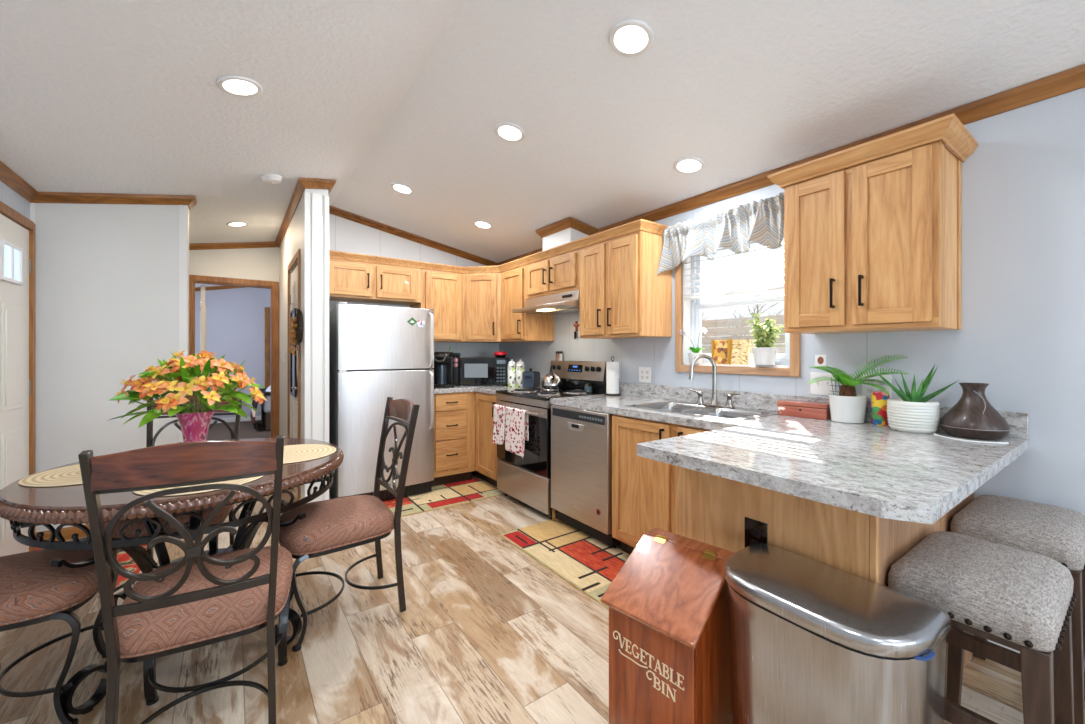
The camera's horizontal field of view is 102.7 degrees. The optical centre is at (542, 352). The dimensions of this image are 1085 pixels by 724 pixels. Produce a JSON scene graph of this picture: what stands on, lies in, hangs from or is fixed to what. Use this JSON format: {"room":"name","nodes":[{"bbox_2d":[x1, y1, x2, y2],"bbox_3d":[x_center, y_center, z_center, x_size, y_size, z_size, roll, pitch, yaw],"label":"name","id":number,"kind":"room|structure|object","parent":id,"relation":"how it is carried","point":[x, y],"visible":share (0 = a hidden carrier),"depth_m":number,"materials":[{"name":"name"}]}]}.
{"room":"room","nodes":[
{"label":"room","id":0,"kind":"room"},
{"bbox_2d":[0,181,29,218],"bbox_3d":[-1.690,0.108,0.430,0.120,2.280,16.600,0,0,-35],"label":"wall","id":1,"kind":"structure","parent":0,"point":[8,196],"depth_m":2.60,"materials":[{"name":"paint"}]},
{"bbox_2d":[0,214,30,556],"bbox_3d":[-2.928,0.243,2.318,0.056,2.000,0.931,0,0,-35],"label":"door","id":2,"kind":"structure","parent":1,"relation":"in","point":[15,263],"depth_m":2.48,"materials":[{"name":"white plastic"}]},
{"bbox_2d":[0,201,35,550],"bbox_3d":[-2.922,0.217,2.309,0.055,2.063,1.010,0,0,-35],"label":"trim","id":3,"kind":"structure","parent":1,"relation":"attached to","point":[5,210],"depth_m":2.69,"materials":[{"name":"brown wood"}]},
{"bbox_2d":[0,161,38,202],"bbox_3d":[-0.050,-1.003,-1.729,0.046,0.066,11.180,0,0,-35],"label":"trim","id":4,"kind":"structure","parent":1,"relation":"attached to","point":[8,177],"depth_m":2.57,"materials":[{"name":"brown wood"}]},
{"bbox_2d":[35,203,188,531],"bbox_3d":[-3.026,0.037,3.088,0.790,2.422,0.120,0,0,-35],"label":"wall","id":5,"kind":"structure","parent":0,"point":[107,275],"depth_m":3.00,"materials":[{"name":"paint"}]},
{"bbox_2d":[36,524,89,540],"bbox_3d":[-2.980,1.208,3.040,0.770,0.080,0.012,0,0,-35],"label":"baseboard","id":6,"kind":"structure","parent":5,"relation":"attached to","point":[67,532],"depth_m":2.90,"materials":[{"name":"brown wood"}]},
{"bbox_2d":[30,203,186,441],"bbox_3d":[-2.991,0.072,3.034,0.785,2.353,0.008,0,0,-35],"label":"trim","id":7,"kind":"structure","parent":5,"relation":"attached to","point":[182,208],"depth_m":3.25,"materials":[{"name":"white paint"}]},
{"bbox_2d":[32,192,196,209],"bbox_3d":[-2.994,-1.074,3.083,0.836,0.208,0.166,0,0,-35],"label":"trim","id":8,"kind":"structure","parent":5,"relation":"attached to","point":[43,197],"depth_m":3.01,"materials":[{"name":"brown wood"}]},
{"bbox_2d":[195,287,270,417],"bbox_3d":[-5.023,-0.054,8.309,3.600,2.604,0.100,0,0,-35],"label":"wall","id":9,"kind":"structure","parent":0,"point":[235,317],"depth_m":7.88,"materials":[{"name":"paint"}]},
{"bbox_2d":[195,285,245,290],"bbox_3d":[-4.980,-1.165,8.249,3.600,0.390,0.046,0,0,-35],"label":"trim","id":10,"kind":"structure","parent":9,"relation":"attached to","point":[223,286],"depth_m":7.69,"materials":[{"name":"brown wood"}]},
{"bbox_2d":[210,416,260,423],"bbox_3d":[-4.990,1.208,8.263,3.600,0.080,0.012,0,0,-35],"label":"baseboard","id":11,"kind":"structure","parent":9,"relation":"attached to","point":[248,418],"depth_m":7.85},
{"bbox_2d":[265,307,269,387],"bbox_3d":[-5.156,0.198,8.134,0.080,2.100,0.030,0,0,-35],"label":"trim","id":12,"kind":"structure","parent":9,"relation":"attached to","point":[267,309],"depth_m":8.12,"materials":[{"name":"brown wood"}]},
{"bbox_2d":[189,247,278,286],"bbox_3d":[-2.887,-0.054,5.312,3.600,2.604,0.100,0,0,-35],"label":"wall","id":13,"kind":"structure","parent":0,"point":[262,264],"depth_m":4.88,"materials":[{"name":"paint"}]},
{"bbox_2d":[200,285,205,375],"bbox_3d":[-3.949,0.248,5.049,0.059,1.990,0.706,0,0,-38],"label":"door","id":14,"kind":"structure","parent":13,"relation":"in","point":[202,289],"depth_m":4.79,"materials":[{"name":"white wood"}]},
{"bbox_2d":[189,241,277,249],"bbox_3d":[-3.695,-1.139,4.646,1.510,0.338,0.046,0,0,-35],"label":"trim","id":15,"kind":"structure","parent":13,"relation":"attached to","point":[268,244],"depth_m":4.82,"materials":[{"name":"brown wood"}]},
{"bbox_2d":[189,275,278,437],"bbox_3d":[-3.469,0.209,4.888,0.850,2.085,0.115,0,0,-35],"label":"trim","id":16,"kind":"structure","parent":13,"relation":"attached to","point":[193,279],"depth_m":5.06,"materials":[{"name":"brown wood"}]},
{"bbox_2d":[279,189,327,502],"bbox_3d":[-2.378,-0.042,4.238,0.160,2.581,2.240,0,0,-35],"label":"wall partition","id":17,"kind":"structure","parent":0,"point":[293,240],"depth_m":3.55,"materials":[{"name":"paint"}]},
{"bbox_2d":[289,265,297,495],"bbox_3d":[-2.203,0.240,3.854,0.100,2.000,0.751,0,0,-35],"label":"door","id":18,"kind":"structure","parent":17,"relation":"in","point":[293,298],"depth_m":3.87,"materials":[{"name":"brown"}]},
{"bbox_2d":[290,308,295,396],"bbox_3d":[-2.208,-0.002,3.843,0.012,0.764,0.360,0,0,-35],"label":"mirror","id":19,"kind":"object","parent":18,"relation":"attached to","point":[292,312],"visible":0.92,"depth_m":3.83,"materials":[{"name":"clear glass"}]},
{"bbox_2d":[287,249,300,499],"bbox_3d":[-2.206,0.204,3.845,0.015,2.088,0.870,0,0,-35],"label":"trim","id":20,"kind":"structure","parent":17,"relation":"attached to","point":[297,256],"depth_m":3.72,"materials":[{"name":"brown wood"}]},
{"bbox_2d":[289,308,302,356],"bbox_3d":[-1.907,-0.158,3.357,0.075,0.396,0.323,0,0,-35],"label":"wreath","id":21,"kind":"object","parent":17,"relation":"hanging from","point":[298,333],"visible":1,"depth_m":3.42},
{"bbox_2d":[275,177,335,246],"bbox_3d":[-2.362,-1.285,4.214,0.252,0.095,2.298,0,0,-35],"label":"trim","id":22,"kind":"structure","parent":17,"relation":"attached to","point":[303,183],"depth_m":3.43,"materials":[{"name":"brown wood"}]},
{"bbox_2d":[304,192,328,502],"bbox_3d":[-1.725,0.018,3.321,0.170,2.462,0.013,0,0,-35],"label":"wall","id":23,"kind":"structure","parent":17,"relation":"attached to","point":[316,198],"depth_m":3.31,"materials":[{"name":"white paint"}]},
{"bbox_2d":[329,214,498,368],"bbox_3d":[-1.324,-0.054,4.559,1.930,2.604,0.100,0,0,-35],"label":"wall","id":24,"kind":"structure","parent":0,"point":[345,235],"depth_m":4.36,"materials":[{"name":"paint"}]},
{"bbox_2d":[329,258,420,304],"bbox_3d":[-1.612,-0.650,4.059,0.872,0.329,0.377,0,0,-35],"label":"upper cabinet","id":25,"kind":"object","parent":24,"relation":"attached to","point":[349,281],"visible":0.86,"depth_m":3.95,"materials":[{"name":"brown wood"}]},
{"bbox_2d":[329,206,496,265],"bbox_3d":[-1.282,-1.165,4.500,1.930,0.390,0.046,0,0,-35],"label":"trim","id":26,"kind":"structure","parent":24,"relation":"attached to","point":[332,210],"depth_m":4.42,"materials":[{"name":"brown wood"}]},
{"bbox_2d":[410,269,462,341],"bbox_3d":[-1.086,-0.463,4.452,0.442,0.702,0.347,0,0,-35],"label":"upper cabinet","id":27,"kind":"object","parent":24,"relation":"attached to","point":[441,291],"visible":0.78,"depth_m":4.33,"materials":[{"name":"brown wood"}]},
{"bbox_2d":[0,0,1084,286],"bbox_3d":[-0.135,-1.216,1.539,3.900,0.440,16.800,0,0,-35],"label":"ceiling","id":28,"kind":"structure","parent":0,"point":[97,96],"depth_m":1.99,"materials":[{"name":"paint"}]},
{"bbox_2d":[216,75,262,96],"bbox_3d":[-1.391,-1.223,1.998,0.174,0.040,0.176,0,0,-40],"label":"recessed light","id":29,"kind":"object","parent":28,"relation":"in","point":[239,86],"visible":1,"depth_m":1.99,"materials":[{"name":"white plastic"}]},
{"bbox_2d":[260,174,281,184],"bbox_3d":[-1.949,-1.246,3.119,0.135,0.057,0.136,0,0,-41],"label":"smoke detector","id":30,"kind":"object","parent":28,"relation":"attached to","point":[271,179],"visible":1,"depth_m":3.08,"materials":[{"name":"white plastic"}]},
{"bbox_2d":[391,183,413,194],"bbox_3d":[-1.100,-1.287,3.408,0.174,0.040,0.176,0,0,-31],"label":"recessed light","id":31,"kind":"object","parent":28,"relation":"in","point":[398,187],"visible":1,"depth_m":3.40,"materials":[{"name":"white plastic"}]},
{"bbox_2d":[494,122,524,141],"bbox_3d":[-0.186,-1.251,2.470,0.174,0.040,0.176,0,0,-31],"label":"recessed light","id":32,"kind":"object","parent":28,"relation":"in","point":[509,132],"visible":1,"depth_m":2.46,"materials":[{"name":"white plastic"}]},
{"bbox_2d":[609,19,653,56],"bbox_3d":[0.353,-1.250,1.730,0.174,0.040,0.176,0,0,-31],"label":"recessed light","id":33,"kind":"object","parent":28,"relation":"in","point":[629,37],"visible":1,"depth_m":1.72,"materials":[{"name":"white plastic"}]},
{"bbox_2d":[673,157,704,173],"bbox_3d":[0.855,-1.092,2.536,0.174,0.040,0.176,0,0,-31],"label":"recessed light","id":34,"kind":"object","parent":28,"relation":"in","point":[685,165],"visible":1,"depth_m":2.53,"materials":[{"name":"white plastic"}]},
{"bbox_2d":[0,420,1084,723],"bbox_3d":[-0.189,1.273,1.562,3.840,0.050,16.700,0,0,-35],"label":"floor","id":35,"kind":"structure","parent":0,"point":[487,633],"depth_m":1.80,"materials":[{"name":"brown wood"}]},
{"bbox_2d":[0,549,117,723],"bbox_3d":[-1.888,0.747,1.486,0.610,1.006,0.498,0,0,-32],"label":"dining chair","id":36,"kind":"object","parent":35,"relation":"on","point":[32,591],"visible":0.72,"depth_m":1.45,"materials":[{"name":"fabric"}]},
{"bbox_2d":[36,544,146,592],"bbox_3d":[-2.727,1.243,2.547,0.620,0.008,0.950,0,0,-35],"label":"door mat","id":37,"kind":"object","parent":35,"relation":"on","point":[123,558],"visible":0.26,"depth_m":2.55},
{"bbox_2d":[101,395,241,629],"bbox_3d":[-1.893,0.747,2.273,0.498,1.006,0.610,0,0,-23],"label":"dining chair","id":38,"kind":"object","parent":35,"relation":"on","point":[129,532],"visible":0.14,"depth_m":2.36,"materials":[{"name":"brown metal"}]},
{"bbox_2d":[0,438,343,714],"bbox_3d":[-1.518,0.867,1.928,1.157,0.762,1.157,0,0,12],"label":"dining table","id":39,"kind":"object","parent":35,"relation":"on","point":[23,506],"visible":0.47,"depth_m":1.51,"materials":[{"name":"brown wood"}]},
{"bbox_2d":[18,464,82,486],"bbox_3d":[-1.820,0.483,1.774,0.412,0.006,0.412,0,0,-26],"label":"placemat","id":40,"kind":"object","parent":39,"relation":"on","point":[68,475],"visible":0.28,"depth_m":1.66,"materials":[{"name":"wicker"}]},
{"bbox_2d":[176,409,214,441],"bbox_3d":[-1.530,0.372,1.914,0.139,0.228,0.132,0,0,-35],"label":"flower vase","id":41,"kind":"object","parent":39,"relation":"on","point":[194,426],"visible":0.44,"depth_m":1.88,"materials":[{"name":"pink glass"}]},
{"bbox_2d":[107,350,266,427],"bbox_3d":[-1.514,0.222,1.903,0.536,0.470,0.544,0,0,-35],"label":"flower bouquet","id":42,"kind":"object","parent":41,"relation":"in","point":[175,378],"visible":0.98,"depth_m":1.81,"materials":[{"name":"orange plant"}]},
{"bbox_2d":[132,476,261,495],"bbox_3d":[-1.299,0.483,1.673,0.412,0.006,0.412,0,0,-35],"label":"placemat","id":43,"kind":"object","parent":39,"relation":"on","point":[245,480],"visible":0.2,"depth_m":1.55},
{"bbox_2d":[283,444,335,463],"bbox_3d":[-1.216,0.483,2.082,0.412,0.006,0.412,0,0,14],"label":"placemat","id":44,"kind":"object","parent":39,"relation":"on","point":[301,452],"visible":0.66,"depth_m":2.09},
{"bbox_2d":[78,435,292,723],"bbox_3d":[-1.107,0.747,1.433,0.498,1.006,0.610,0,0,-29],"label":"dining chair","id":45,"kind":"object","parent":35,"relation":"on","point":[198,600],"visible":1,"depth_m":1.25,"materials":[{"name":"brown metal"}]},
{"bbox_2d":[260,385,270,429],"bbox_3d":[-4.062,0.848,8.011,1.900,0.800,1.360,0,0,-35],"label":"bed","id":46,"kind":"object","parent":35,"relation":"on","point":[266,405],"visible":0.17,"depth_m":6.96,"materials":[{"name":"brown fabric"}]},
{"bbox_2d":[250,388,270,429],"bbox_3d":[-4.668,0.926,7.414,0.520,0.568,1.172,0,0,-35],"label":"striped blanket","id":47,"kind":"object","parent":46,"relation":"on","point":[263,390],"visible":0.49,"depth_m":6.91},
{"bbox_2d":[279,397,419,651],"bbox_3d":[-0.958,0.747,2.138,0.610,1.006,0.498,0,0,-36],"label":"dining chair","id":48,"kind":"object","parent":35,"relation":"on","point":[329,526],"visible":0.93,"depth_m":2.07,"materials":[{"name":"brown metal"}]},
{"bbox_2d":[329,302,433,500],"bbox_3d":[-1.465,0.423,3.888,0.785,1.650,0.770,0,0,-35],"label":"refrigerator","id":49,"kind":"object","parent":35,"relation":"on","point":[375,355],"visible":0.81,"depth_m":3.57,"materials":[{"name":"silver metal"}]},
{"bbox_2d":[382,478,504,516],"bbox_3d":[-0.910,1.243,3.762,1.068,0.009,0.568,0,0,-35],"label":"kitchen rug","id":50,"kind":"object","parent":35,"relation":"on","point":[456,493],"visible":0.79,"depth_m":3.75,"materials":[{"name":"fabric"}]},
{"bbox_2d":[431,392,474,486],"bbox_3d":[-0.989,0.812,4.332,0.424,0.873,0.658,0,0,-35],"label":"base cabinet","id":51,"kind":"object","parent":35,"relation":"on","point":[454,413],"visible":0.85,"depth_m":4.09,"materials":[{"name":"brown wood"}]},
{"bbox_2d":[472,392,498,486],"bbox_3d":[-0.460,0.812,4.440,0.658,0.873,1.088,0,0,-35],"label":"base cabinet","id":52,"kind":"object","parent":35,"relation":"on","point":[486,457],"visible":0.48,"depth_m":4.06,"materials":[{"name":"brown wood"}]},
{"bbox_2d":[434,377,543,394],"bbox_3d":[-0.620,0.310,4.327,1.048,0.130,1.095,0,0,-35],"label":"countertop","id":53,"kind":"structure","parent":52,"relation":"on","point":[488,389],"depth_m":4.11,"materials":[{"name":"stone"}]},
{"bbox_2d":[432,352,455,387],"bbox_3d":[-0.986,0.162,4.320,0.204,0.345,0.335,0,0,0],"label":"coffee maker","id":54,"kind":"object","parent":53,"relation":"on","point":[444,368],"visible":0.78,"depth_m":4.21,"materials":[{"name":"black plastic"}]},
{"bbox_2d":[454,353,460,385],"bbox_3d":[-0.885,0.167,4.475,0.068,0.335,0.100,0,0,0],"label":"pod carousel","id":55,"kind":"object","parent":53,"relation":"on","point":[457,355],"visible":0.64,"depth_m":4.44,"materials":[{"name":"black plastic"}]},
{"bbox_2d":[460,357,509,385],"bbox_3d":[-0.595,0.192,4.530,0.482,0.285,0.316,0,0,0],"label":"microwave","id":56,"kind":"object","parent":53,"relation":"on","point":[473,370],"visible":1,"depth_m":4.37,"materials":[{"name":"black plastic"}]},
{"bbox_2d":[508,359,515,386],"bbox_3d":[-0.303,0.199,4.298,0.084,0.270,0.084,0,0,-35],"label":"canister","id":57,"kind":"object","parent":53,"relation":"on","point":[511,365],"visible":0.98,"depth_m":4.26,"materials":[{"name":"white ceramic"}]},
{"bbox_2d":[516,359,523,386],"bbox_3d":[-0.219,0.199,4.266,0.084,0.270,0.084,0,0,-35],"label":"canister","id":58,"kind":"object","parent":53,"relation":"on","point":[520,365],"visible":0.91,"depth_m":4.23,"materials":[{"name":"white ceramic"}]},
{"bbox_2d":[522,368,539,387],"bbox_3d":[-0.111,0.237,4.157,0.128,0.182,0.185,0,0,20],"label":"toaster","id":59,"kind":"object","parent":53,"relation":"on","point":[531,379],"visible":1,"depth_m":4.09,"materials":[{"name":"black plastic"}]},
{"bbox_2d":[492,360,605,518],"bbox_3d":[0.046,0.661,3.657,0.690,1.175,0.760,0,0,-35],"label":"electric range","id":60,"kind":"object","parent":35,"relation":"on","point":[527,480],"visible":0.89,"depth_m":3.46,"materials":[{"name":"silver metal"}]},
{"bbox_2d":[492,404,506,444],"bbox_3d":[-0.355,0.604,3.631,0.052,0.329,0.194,0,0,-35],"label":"dish towel","id":61,"kind":"object","parent":60,"relation":"hanging from","point":[499,416],"visible":0.9,"depth_m":3.63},
{"bbox_2d":[505,407,528,458],"bbox_3d":[-0.212,0.623,3.432,0.050,0.367,0.298,0,0,-35],"label":"dish towel","id":62,"kind":"object","parent":60,"relation":"hanging from","point":[516,420],"visible":1,"depth_m":3.40,"materials":[{"name":"fabric"}]},
{"bbox_2d":[496,388,605,400],"bbox_3d":[0.067,0.341,3.672,0.635,0.025,0.760,0,0,-35],"label":"cooktop","id":63,"kind":"object","parent":60,"relation":"in","point":[531,394],"depth_m":3.55,"materials":[{"name":"glass"}]},
{"bbox_2d":[541,365,561,387],"bbox_3d":[0.091,0.213,3.892,0.186,0.201,0.217,0,0,-35],"label":"tea kettle","id":64,"kind":"object","parent":60,"relation":"on","point":[551,380],"visible":1,"depth_m":3.84,"materials":[{"name":"silver metal"}]},
{"bbox_2d":[499,520,629,609],"bbox_3d":[0.332,1.243,2.529,0.508,0.009,1.458,0,0,-35],"label":"kitchen rug","id":65,"kind":"object","parent":35,"relation":"on","point":[584,561],"visible":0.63,"depth_m":2.67,"materials":[{"name":"carpet"}]},
{"bbox_2d":[551,405,620,547],"bbox_3d":[0.475,0.814,3.109,0.624,0.868,0.596,0,0,-35],"label":"dishwasher","id":66,"kind":"object","parent":35,"relation":"on","point":[581,439],"visible":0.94,"depth_m":2.88,"materials":[{"name":"silver metal"}]},
{"bbox_2d":[612,414,711,553],"bbox_3d":[0.914,0.812,2.513,0.658,0.872,0.868,0,0,-35],"label":"base cabinet","id":67,"kind":"object","parent":35,"relation":"on","point":[643,489],"visible":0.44,"depth_m":2.52,"materials":[{"name":"brown wood"}]},
{"bbox_2d":[600,528,734,723],"bbox_3d":[0.405,0.942,1.369,0.308,0.618,0.330,0,0,45],"label":"bin","id":68,"kind":"object","parent":35,"relation":"on","point":[669,642],"visible":0.98,"depth_m":1.29,"materials":[{"name":"brown wood"}]},
{"bbox_2d":[676,466,973,697],"bbox_3d":[1.166,0.813,1.758,1.122,0.870,0.652,0,0,-35],"label":"base cabinet","id":69,"kind":"object","parent":35,"relation":"on","point":[713,510],"visible":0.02,"depth_m":1.37,"materials":[{"name":"brown wood"}]},
{"bbox_2d":[745,517,767,547],"bbox_3d":[0.704,0.613,1.434,0.009,0.120,0.076,0,0,-35],"label":"outlet","id":70,"kind":"object","parent":69,"relation":"attached to","point":[756,531],"visible":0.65,"depth_m":1.43,"materials":[{"name":"black plastic"}]},
{"bbox_2d":[550,382,1028,523],"bbox_3d":[0.693,0.305,2.241,1.332,0.140,2.289,0,0,-35],"label":"countertop","id":71,"kind":"structure","parent":69,"relation":"on","point":[866,468],"depth_m":1.47,"materials":[{"name":"stone"}]},
{"bbox_2d":[605,356,620,395],"bbox_3d":[0.556,0.181,3.437,0.124,0.307,0.124,0,0,-35],"label":"paper towel holder","id":72,"kind":"object","parent":71,"relation":"on","point":[612,368],"visible":1,"depth_m":3.39,"materials":[{"name":"paper"}]},
{"bbox_2d":[625,401,777,420],"bbox_3d":[0.921,0.419,2.555,0.474,0.178,0.734,0,0,-35],"label":"sink","id":73,"kind":"object","parent":71,"relation":"in","point":[732,414],"visible":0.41,"depth_m":2.57,"materials":[{"name":"silver metal"}]},
{"bbox_2d":[689,354,739,407],"bbox_3d":[1.056,0.168,2.682,0.305,0.322,0.181,0,0,25],"label":"faucet","id":74,"kind":"object","parent":71,"relation":"on","point":[714,401],"visible":1,"depth_m":2.67,"materials":[{"name":"silver metal"}]},
{"bbox_2d":[777,399,830,419],"bbox_3d":[1.375,0.295,2.272,0.111,0.078,0.238,0,0,-37],"label":"box","id":75,"kind":"object","parent":71,"relation":"on","point":[793,408],"visible":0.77,"depth_m":2.23,"materials":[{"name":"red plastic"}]},
{"bbox_2d":[808,355,908,423],"bbox_3d":[1.487,0.171,2.059,0.254,0.328,0.386,0,0,-35],"label":"potted palm","id":76,"kind":"object","parent":71,"relation":"on","point":[846,406],"visible":0.99,"depth_m":2.06,"materials":[{"name":"white ceramic"}]},
{"bbox_2d":[828,393,867,423],"bbox_3d":[1.480,0.269,2.107,0.162,0.130,0.162,0,0,-35],"label":"pot","id":77,"kind":"object","parent":76,"relation":"attached to","point":[850,408],"depth_m":2.05,"materials":[{"name":"white ceramic"}]},
{"bbox_2d":[871,391,889,425],"bbox_3d":[1.569,0.256,2.017,0.070,0.157,0.070,0,0,-35],"label":"canister","id":78,"kind":"object","parent":71,"relation":"on","point":[879,399],"visible":0.88,"depth_m":1.99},
{"bbox_2d":[873,365,958,433],"bbox_3d":[1.597,0.192,1.862,0.303,0.286,0.174,0,0,-19],"label":"aloe","id":79,"kind":"object","parent":71,"relation":"on","point":[913,412],"visible":1,"depth_m":1.82,"materials":[{"name":"plant"}]},
{"bbox_2d":[887,398,939,433],"bbox_3d":[1.584,0.269,1.858,0.174,0.131,0.174,0,0,-35],"label":"pot","id":80,"kind":"object","parent":79,"relation":"attached to","point":[909,415],"depth_m":1.80,"materials":[{"name":"ceramic"}]},
{"bbox_2d":[939,383,1010,439],"bbox_3d":[1.718,0.228,1.730,0.202,0.213,0.202,0,0,-35],"label":"diffuser","id":81,"kind":"object","parent":71,"relation":"on","point":[972,416],"visible":1,"depth_m":1.69,"materials":[{"name":"ceramic"}]},
{"bbox_2d":[725,543,950,723],"bbox_3d":[0.700,0.920,1.122,0.351,0.657,0.474,0,0,-34],"label":"trash can","id":82,"kind":"object","parent":35,"relation":"on","point":[812,641],"visible":1,"depth_m":1.02,"materials":[{"name":"silver metal"}]},
{"bbox_2d":[886,531,1076,723],"bbox_3d":[1.197,0.903,1.189,0.452,0.690,0.317,0,0,-35],"label":"bar stool","id":83,"kind":"object","parent":35,"relation":"on","point":[1020,600],"visible":0.87,"depth_m":1.09,"materials":[{"name":"fabric"}]},
{"bbox_2d":[946,495,1084,723],"bbox_3d":[1.707,0.903,1.547,0.452,0.690,0.317,0,0,-35],"label":"bar stool","id":84,"kind":"object","parent":35,"relation":"on","point":[1057,533],"visible":0.62,"depth_m":1.45,"materials":[{"name":"fabric"}]},
{"bbox_2d":[499,87,1084,514],"bbox_3d":[1.339,0.108,2.589,0.120,2.280,16.600,0,0,-35],"label":"wall","id":85,"kind":"structure","parent":0,"point":[1021,335],"depth_m":1.74,"materials":[{"name":"paint"}]},
{"bbox_2d":[458,272,515,342],"bbox_3d":[-0.581,-0.464,4.651,0.609,0.700,0.609,0,0,-35],"label":"upper cabinet","id":86,"kind":"object","parent":85,"relation":"attached to","point":[481,291],"visible":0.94,"depth_m":4.41,"materials":[{"name":"brown wood"}]},
{"bbox_2d":[329,219,667,273],"bbox_3d":[-0.571,-0.845,3.501,1.928,0.062,2.494,0,0,-35],"label":"crown molding","id":87,"kind":"structure","parent":86,"relation":"on","point":[640,224],"depth_m":3.79,"materials":[{"name":"brown wood"}]},
{"bbox_2d":[536,217,596,250],"bbox_3d":[0.216,-0.965,3.760,0.344,0.241,0.482,0,0,-35],"label":"chase","id":88,"kind":"object","parent":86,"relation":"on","point":[569,229],"visible":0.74,"depth_m":3.61,"materials":[{"name":"white paint"}]},
{"bbox_2d":[501,265,553,341],"bbox_3d":[-0.175,-0.463,4.281,0.377,0.702,0.464,0,0,-35],"label":"upper cabinet","id":89,"kind":"object","parent":85,"relation":"attached to","point":[515,327],"visible":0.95,"depth_m":4.14,"materials":[{"name":"brown wood"}]},
{"bbox_2d":[526,249,579,298],"bbox_3d":[0.181,-0.655,3.781,0.377,0.319,0.763,0,0,-35],"label":"upper cabinet","id":90,"kind":"object","parent":85,"relation":"attached to","point":[560,273],"visible":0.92,"depth_m":3.63,"materials":[{"name":"brown wood"}]},
{"bbox_2d":[512,290,579,314],"bbox_3d":[0.137,-0.425,3.750,0.481,0.138,0.755,0,0,-35],"label":"range hood","id":91,"kind":"object","parent":90,"relation":"attached to","point":[565,302],"visible":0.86,"depth_m":3.63,"materials":[{"name":"silver metal"}]},
{"bbox_2d":[580,230,671,338],"bbox_3d":[0.583,-0.463,3.217,0.377,0.702,0.622,0,0,-35],"label":"upper cabinet","id":92,"kind":"object","parent":85,"relation":"attached to","point":[623,295],"visible":0.99,"depth_m":3.02,"materials":[{"name":"brown wood"}]},
{"bbox_2d":[639,367,650,382],"bbox_3d":[0.773,0.165,3.273,0.007,0.118,0.118,0,0,-35],"label":"wall outlet","id":93,"kind":"object","parent":85,"relation":"attached to","point":[644,372],"visible":1,"depth_m":3.27,"materials":[{"name":"white plastic"}]},
{"bbox_2d":[657,192,783,273],"bbox_3d":[1.094,-0.703,2.671,0.180,0.346,0.882,0,0,-35],"label":"window valance","id":94,"kind":"object","parent":85,"relation":"attached to","point":[761,222],"visible":0.93,"depth_m":2.63,"materials":[{"name":"white fabric"}]},
{"bbox_2d":[682,256,789,367],"bbox_3d":[1.227,-0.349,2.745,0.120,0.867,0.722,0,0,-35],"label":"window","id":95,"kind":"structure","parent":85,"relation":"in","point":[692,309],"depth_m":3.00,"materials":[{"name":"white plastic"}]},
{"bbox_2d":[679,327,705,363],"bbox_3d":[1.031,-0.049,2.938,0.096,0.244,0.216,0,0,-35],"label":"potted orchid","id":96,"kind":"object","parent":95,"relation":"on","point":[695,351],"visible":0.94,"depth_m":2.91,"materials":[{"name":"white ceramic"}]},
{"bbox_2d":[711,339,750,364],"bbox_3d":[1.194,-0.007,2.747,0.060,0.160,0.236,0,0,-40],"label":"open book","id":97,"kind":"object","parent":95,"relation":"on","point":[736,352],"visible":0.91,"depth_m":2.74,"materials":[{"name":"paper"}]},
{"bbox_2d":[684,242,783,299],"bbox_3d":[1.188,-0.566,2.718,0.056,0.404,0.692,0,0,-35],"label":"window blind","id":98,"kind":"object","parent":95,"relation":"attached to","point":[780,287],"visible":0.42,"depth_m":2.69,"materials":[{"name":"white"}]},
{"bbox_2d":[745,313,783,365],"bbox_3d":[1.307,-0.084,2.537,0.212,0.313,0.144,0,0,40],"label":"variegated plant","id":99,"kind":"object","parent":95,"relation":"on","point":[765,351],"visible":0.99,"depth_m":2.51,"materials":[{"name":"green plant"}]},
{"bbox_2d":[676,262,800,376],"bbox_3d":[1.172,-0.349,2.706,0.016,0.967,0.816,0,0,-35],"label":"trim","id":100,"kind":"structure","parent":85,"relation":"attached to","point":[794,370],"depth_m":2.69,"materials":[{"name":"brown wood"}]},
{"bbox_2d":[497,64,1084,265],"bbox_3d":[2.780,-1.003,0.424,0.046,0.066,11.400,0,0,-35],"label":"trim","id":101,"kind":"structure","parent":85,"relation":"attached to","point":[1073,79],"depth_m":1.85,"materials":[{"name":"brown wood"}]},
{"bbox_2d":[810,372,834,394],"bbox_3d":[1.472,0.163,2.285,0.016,0.118,0.118,0,0,-35],"label":"light switch","id":102,"kind":"object","parent":85,"relation":"attached to","point":[822,387],"visible":0.85,"depth_m":2.29,"materials":[{"name":"white plastic"}]},
{"bbox_2d":[619,382,1028,438],"bbox_3d":[1.228,0.284,2.623,0.018,0.100,2.289,0,0,-35],"label":"backsplash","id":103,"kind":"structure","parent":85,"relation":"attached to","point":[1018,422],"depth_m":2.61,"materials":[{"name":"stone"}]},
{"bbox_2d":[767,113,977,333],"bbox_3d":[1.464,-0.487,1.976,0.385,0.777,0.680,0,0,-35],"label":"upper cabinet","id":104,"kind":"object","parent":85,"relation":"attached to","point":[873,229],"visible":1,"depth_m":1.82,"materials":[{"name":"brown wood"}]},
{"bbox_2d":[862,374,891,398],"bbox_3d":[1.611,0.163,2.096,0.007,0.118,0.118,0,0,-35],"label":"wall outlet","id":105,"kind":"object","parent":85,"relation":"attached to","point":[867,390],"visible":0.46,"depth_m":2.10,"materials":[{"name":"white plastic"}]},
{"label":"outside","id":106,"kind":"structure","parent":0,"visible":0},
{"bbox_3d":[15.833,1.673,16.729,39.860,0.050,60.000,0,0,-35],"label":"ground","id":107,"kind":"structure","parent":106,"visible":0},
{"bbox_2d":[702,315,784,352],"bbox_3d":[5.744,0.448,7.080,0.132,2.400,16.100,0,0,-35],"label":"fence","id":108,"kind":"object","parent":107,"relation":"on","point":[727,333],"visible":0.06,"depth_m":9.24,"materials":[{"name":"wood"}]},
{"bbox_2d":[724,292,783,353],"bbox_3d":[9.604,-0.579,18.816,3.262,4.465,2.130,0,0,20],"label":"bare tree","id":109,"kind":"object","parent":107,"relation":"on","point":[757,311],"visible":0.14,"depth_m":18.79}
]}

